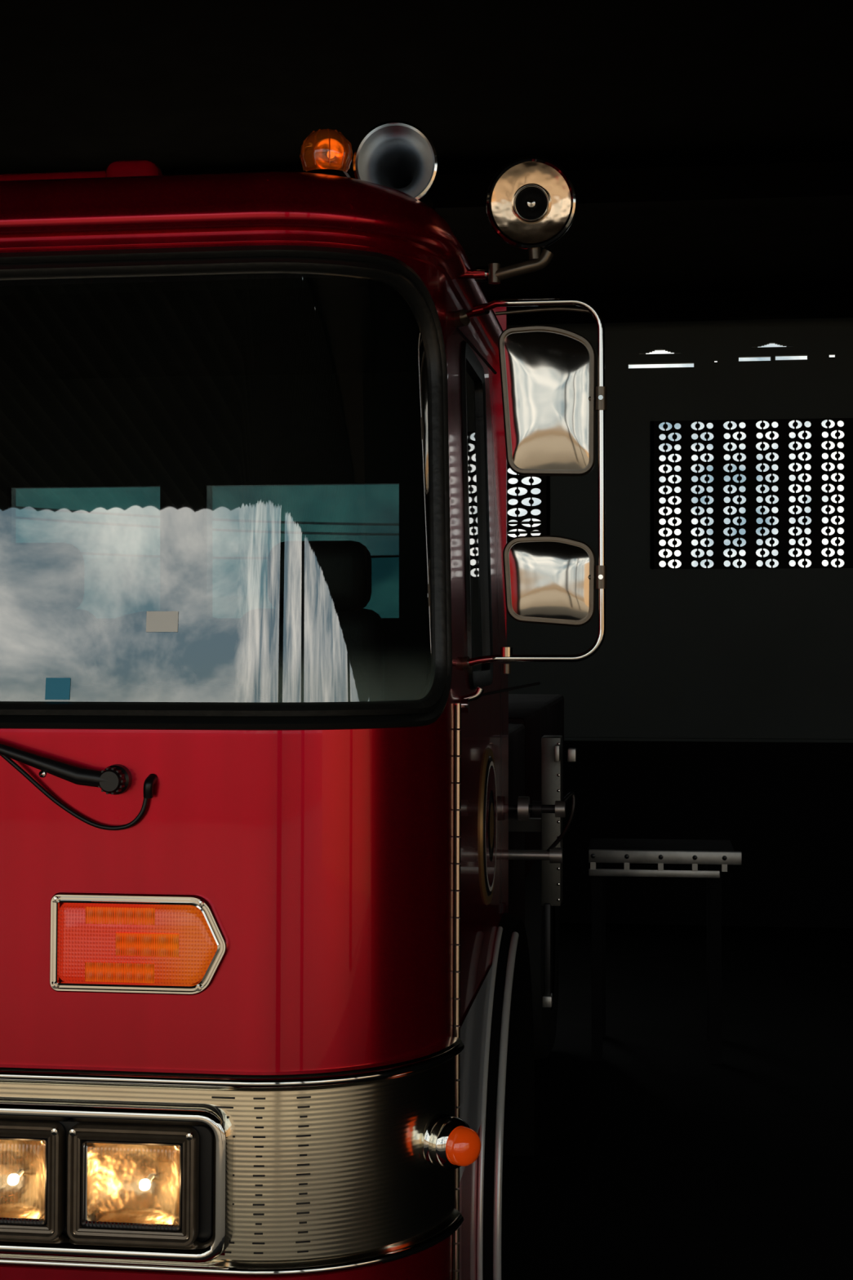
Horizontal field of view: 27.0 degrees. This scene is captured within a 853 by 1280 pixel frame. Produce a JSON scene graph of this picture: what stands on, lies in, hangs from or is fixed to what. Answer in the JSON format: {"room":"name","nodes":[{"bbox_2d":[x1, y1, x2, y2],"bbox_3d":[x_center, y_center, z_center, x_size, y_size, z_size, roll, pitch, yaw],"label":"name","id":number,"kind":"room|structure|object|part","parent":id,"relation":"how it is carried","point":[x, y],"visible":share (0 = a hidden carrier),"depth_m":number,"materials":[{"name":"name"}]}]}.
{"room":"fire station garage","nodes":[
{"label":"fire station garage","id":0,"kind":"room"},
{"bbox_2d":[0,0,852,297],"bbox_3d":[3.782,-2.290,5.918,18.000,0.100,11.700,0,0,7],"label":"ceiling","id":1,"kind":"structure","parent":0,"point":[181,86],"depth_m":7.35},
{"bbox_2d":[0,0,148,7],"bbox_3d":[-0.286,-2.160,5.642,10.000,0.160,0.120,0,0,7],"label":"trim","id":2,"kind":"structure","parent":1,"relation":"attached to","point":[3,3],"depth_m":5.80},
{"bbox_2d":[353,160,852,213],"bbox_3d":[0.095,-2.160,8.618,10.000,0.160,0.120,0,0,7],"label":"ceiling beam","id":3,"kind":"structure","parent":1,"relation":"attached to","point":[824,181],"depth_m":8.42,"materials":[{"name":"black"}]},
{"bbox_2d":[487,288,852,324],"bbox_3d":[0.488,-2.160,11.693,10.000,0.160,0.120,0,0,7],"label":"trim","id":4,"kind":"structure","parent":1,"relation":"attached to","point":[806,304],"depth_m":11.47,"materials":[{"name":"black"}]},
{"bbox_2d":[501,922,852,1279],"bbox_3d":[3.814,1.925,6.166,18.000,0.050,11.200,0,0,7],"label":"floor","id":5,"kind":"structure","parent":0,"point":[653,1159],"depth_m":7.00,"materials":[{"name":"concrete"}]},
{"bbox_2d":[0,171,607,1279],"bbox_3d":[-0.736,0.483,6.179,2.841,2.826,6.311,0,0,7],"label":"fire truck","id":6,"kind":"object","parent":5,"relation":"on","point":[253,460],"depth_m":3.53,"materials":[{"name":"red paint"}]},
{"bbox_3d":[-1.037,0.160,4.619,0.370,0.480,0.140,0,0,7],"label":"seat","id":7,"kind":"part","parent":6,"relation":"part of","materials":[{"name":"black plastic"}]},
{"bbox_2d":[0,743,157,830],"bbox_3d":[-1.137,0.219,3.303,1.296,0.256,0.057,0,0,7],"label":"windshield wiper","id":8,"kind":"object","parent":6,"relation":"attached to","point":[115,779],"visible":1,"depth_m":3.22,"materials":[{"name":"black plastic"}]},
{"bbox_3d":[-0.878,0.195,3.260,0.623,0.150,0.034,0,0,8],"label":"arm","id":9,"kind":"part","parent":8,"relation":"part of","materials":[{"name":"black plastic"}]},
{"bbox_2d":[0,160,162,181],"bbox_3d":[-1.081,-1.012,4.237,0.980,0.175,0.270,0,0,7],"label":"light bar","id":10,"kind":"object","parent":6,"relation":"on","point":[124,167],"visible":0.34,"depth_m":4.07,"materials":[{"name":"red plastic"}]},
{"bbox_3d":[-0.955,-0.245,4.980,0.440,0.370,0.007,0,0,7],"label":"pane","id":11,"kind":"part","parent":6,"relation":"part of","materials":[{"name":"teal glass"}]},
{"bbox_2d":[0,1096,233,1262],"bbox_3d":[-0.642,0.976,3.245,0.597,0.280,0.105,0,0,7],"label":"headlight assembly","id":12,"kind":"object","parent":6,"relation":"attached to","point":[95,1179],"visible":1,"depth_m":3.21,"materials":[{"name":"silver metal"}]},
{"bbox_3d":[-0.760,0.992,3.269,0.022,0.022,0.028,0,0,7],"label":"bulb","id":13,"kind":"part","parent":12,"relation":"part of","materials":[{"name":"beige glass"}]},
{"bbox_3d":[-0.757,0.991,3.297,0.012,0.014,0.033,0,0,7],"label":"bulb stem","id":14,"kind":"part","parent":12,"relation":"part of","materials":[{"name":"silver metal"}]},
{"bbox_3d":[-0.643,0.976,3.236,0.553,0.236,0.004,0,0,7],"label":"plate","id":15,"kind":"part","parent":12,"relation":"part of","materials":[{"name":"black plastic"}]},
{"bbox_3d":[-0.513,0.992,3.237,0.022,0.022,0.028,0,0,7],"label":"bulb","id":16,"kind":"part","parent":12,"relation":"part of","materials":[{"name":"beige glass"}]},
{"bbox_3d":[-0.510,0.991,3.265,0.012,0.014,0.033,0,0,7],"label":"bulb stem","id":17,"kind":"part","parent":12,"relation":"part of","materials":[{"name":"silver metal"}]},
{"bbox_2d":[48,891,229,995],"bbox_3d":[-0.524,0.552,3.227,0.333,0.180,0.031,0,0,7],"label":"signal light","id":18,"kind":"object","parent":6,"relation":"attached to","point":[100,942],"visible":1,"depth_m":3.22,"materials":[{"name":"amber plastic"},{"name":"chrome"}]},
{"bbox_3d":[-1.171,1.130,3.458,2.465,0.018,0.358,0,0,7],"label":"band moulding","id":19,"kind":"part","parent":6,"relation":"part of","materials":[{"name":"silver metal"}]},
{"bbox_3d":[-1.170,0.795,3.467,2.465,0.018,0.358,0,0,7],"label":"band moulding","id":20,"kind":"part","parent":6,"relation":"part of","materials":[{"name":"silver metal"}]},
{"bbox_3d":[-0.343,-0.245,4.902,0.545,0.370,0.007,0,0,7],"label":"pane","id":21,"kind":"part","parent":6,"relation":"part of","materials":[{"name":"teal glass"}]},
{"bbox_3d":[-0.293,0.160,4.524,0.370,0.480,0.140,0,0,7],"label":"seat","id":22,"kind":"part","parent":6,"relation":"part of","materials":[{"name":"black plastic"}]},
{"bbox_2d":[299,128,352,177],"bbox_3d":[-0.200,-0.957,3.554,0.108,0.127,0.106,0,0,7],"label":"beacon light","id":23,"kind":"object","parent":6,"relation":"on","point":[327,151],"visible":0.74,"depth_m":3.51,"materials":[{"name":"orange"}]},
{"bbox_2d":[352,120,437,210],"bbox_3d":[-0.027,-0.968,3.898,0.173,0.173,0.598,0,0,7],"label":"air horn","id":24,"kind":"object","parent":6,"relation":"on","point":[398,155],"visible":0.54,"depth_m":3.63,"materials":[{"name":"silver metal"}]},
{"bbox_2d":[423,1112,480,1169],"bbox_3d":[0.045,0.952,3.366,0.125,0.100,0.101,0,0,42],"label":"marker light","id":25,"kind":"object","parent":6,"relation":"attached to","point":[450,1143],"visible":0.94,"depth_m":3.33,"materials":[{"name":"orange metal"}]},
{"bbox_3d":[0.103,-0.618,3.777,0.006,0.119,0.128,0,0,-43],"label":"stay rod","id":26,"kind":"part","parent":6,"relation":"part of","materials":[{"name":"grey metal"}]},
{"bbox_3d":[0.167,0.060,3.709,0.018,0.020,0.018,0,0,7],"label":"knob","id":27,"kind":"part","parent":6,"relation":"part of","materials":[{"name":"silver metal"}]},
{"bbox_3d":[0.167,0.025,3.709,0.026,0.020,0.026,0,0,7],"label":"knob","id":28,"kind":"part","parent":6,"relation":"part of","materials":[{"name":"silver metal"}]},
{"bbox_3d":[0.179,0.105,3.798,0.006,0.026,0.246,0,0,34],"label":"rod","id":29,"kind":"part","parent":6,"relation":"part of","materials":[{"name":"grey metal"}]},
{"bbox_2d":[456,155,577,284],"bbox_3d":[0.185,-0.882,3.776,0.273,0.255,0.144,0,0,7],"label":"spotlight","id":30,"kind":"object","parent":6,"relation":"attached to","point":[531,201],"visible":1,"depth_m":3.73,"materials":[{"name":"grey metal"}]},
{"bbox_3d":[0.094,-0.779,3.786,0.090,0.027,0.020,0,0,24],"label":"arm","id":31,"kind":"part","parent":30,"relation":"part of","materials":[{"name":"red metal"}]},
{"bbox_3d":[0.223,-0.916,3.749,0.064,0.064,0.038,0,0,7],"label":"lamp shade","id":32,"kind":"part","parent":30,"relation":"part of","materials":[{"name":"grey metal"}]},
{"bbox_3d":[0.228,-0.818,3.741,0.028,0.036,0.026,0,0,7],"label":"stem","id":33,"kind":"part","parent":30,"relation":"part of","materials":[{"name":"silver metal"}]},
{"bbox_3d":[0.198,-0.321,3.719,0.351,0.781,0.095,0,0,24],"label":"mirror bracket","id":34,"kind":"part","parent":6,"relation":"part of","materials":[{"name":"silver metal"}]},
{"bbox_2d":[497,324,595,476],"bbox_3d":[0.251,-0.498,3.704,0.204,0.315,0.049,0,0,7],"label":"mirror","id":35,"kind":"object","parent":6,"relation":"attached to","point":[548,373],"visible":1,"depth_m":3.69,"materials":[{"name":"silver mirror"}]},
{"bbox_2d":[502,535,595,626],"bbox_3d":[0.256,-0.123,3.704,0.194,0.190,0.047,0,0,7],"label":"mirror","id":36,"kind":"object","parent":6,"relation":"attached to","point":[549,580],"visible":1,"depth_m":3.69,"materials":[{"name":"silver mirror"}]},
{"bbox_3d":[0.372,0.470,4.943,0.027,0.046,0.046,0,0,7],"label":"handle knob","id":37,"kind":"part","parent":6,"relation":"part of","materials":[{"name":"metal"}]},
{"bbox_3d":[0.443,0.350,5.408,0.025,0.040,0.040,0,0,7],"label":"hook plate","id":38,"kind":"part","parent":6,"relation":"part of","materials":[{"name":"metal"}]},
{"bbox_2d":[586,838,742,1064],"bbox_3d":[1.093,1.419,8.209,0.685,0.962,0.638,0,0,7],"label":"workbench","id":39,"kind":"object","parent":5,"relation":"on","point":[717,855],"visible":1,"depth_m":7.96,"materials":[{"name":"metal"}]},
{"bbox_3d":[0.774,1.448,8.052,0.050,0.905,0.050,0,0,7],"label":"leg","id":40,"kind":"part","parent":39,"relation":"part of","materials":[{"name":"black metal"}]},
{"bbox_3d":[0.835,1.448,8.528,0.050,0.905,0.050,0,0,7],"label":"leg","id":41,"kind":"part","parent":39,"relation":"part of","materials":[{"name":"black metal"}]},
{"bbox_3d":[1.014,1.038,7.923,0.580,0.033,0.025,0,0,7],"label":"rail","id":42,"kind":"part","parent":39,"relation":"part of","materials":[{"name":"metal"}]},
{"bbox_3d":[1.061,0.967,7.914,0.675,0.057,0.030,0,0,7],"label":"rail","id":43,"kind":"part","parent":39,"relation":"part of","materials":[{"name":"metal"}]},
{"bbox_3d":[1.360,1.448,8.461,0.050,0.905,0.050,0,0,7],"label":"leg","id":44,"kind":"part","parent":39,"relation":"part of","materials":[{"name":"black metal"}]},
{"bbox_3d":[1.299,1.448,7.985,0.050,0.905,0.050,0,0,7],"label":"leg","id":45,"kind":"part","parent":39,"relation":"part of","materials":[{"name":"black metal"}]},
{"bbox_2d":[506,317,852,739],"bbox_3d":[4.502,-0.250,11.542,18.000,4.300,0.040,0,0,7],"label":"wall","id":46,"kind":"structure","parent":0,"point":[682,653],"depth_m":11.87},
{"bbox_2d":[506,462,550,542],"bbox_3d":[0.662,-0.970,12.028,0.352,0.992,0.034,0,0,7],"label":"window","id":47,"kind":"structure","parent":46,"relation":"in","point":[542,486],"depth_m":12.01,"materials":[{"name":"black"}]},
{"bbox_2d":[559,740,852,928],"bbox_3d":[4.497,1.282,11.507,18.000,1.235,0.030,0,0,7],"label":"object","id":48,"kind":"structure","parent":46,"relation":"attached to","point":[787,806],"depth_m":11.82,"materials":[{"name":"black"}]},
{"bbox_2d":[564,737,852,742],"bbox_3d":[4.496,0.665,11.497,18.000,0.020,0.050,0,0,7],"label":"trim","id":49,"kind":"structure","parent":46,"relation":"attached to","point":[596,739],"depth_m":11.81,"materials":[{"name":"black"}]},
{"bbox_2d":[649,417,852,568],"bbox_3d":[2.691,-0.970,11.769,2.402,0.992,0.034,0,0,7],"label":"window","id":50,"kind":"structure","parent":46,"relation":"in","point":[816,451],"depth_m":11.82,"materials":[{"name":"black"}]},
{"label":"outside","id":51,"kind":"structure","parent":0,"visible":0},
{"bbox_3d":[-1.270,1.976,-9.919,120.000,0.048,140.000,0,0,7],"label":"ground","id":52,"kind":"structure","parent":51,"visible":0},
{"bbox_2d":[507,520,541,533],"bbox_3d":[-2.782,-0.374,15.479,8.690,4.652,0.140,0,0,7],"label":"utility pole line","id":53,"kind":"object","parent":52,"relation":"on","point":[535,522],"visible":0.06,"depth_m":15.01,"materials":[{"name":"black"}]}
]}

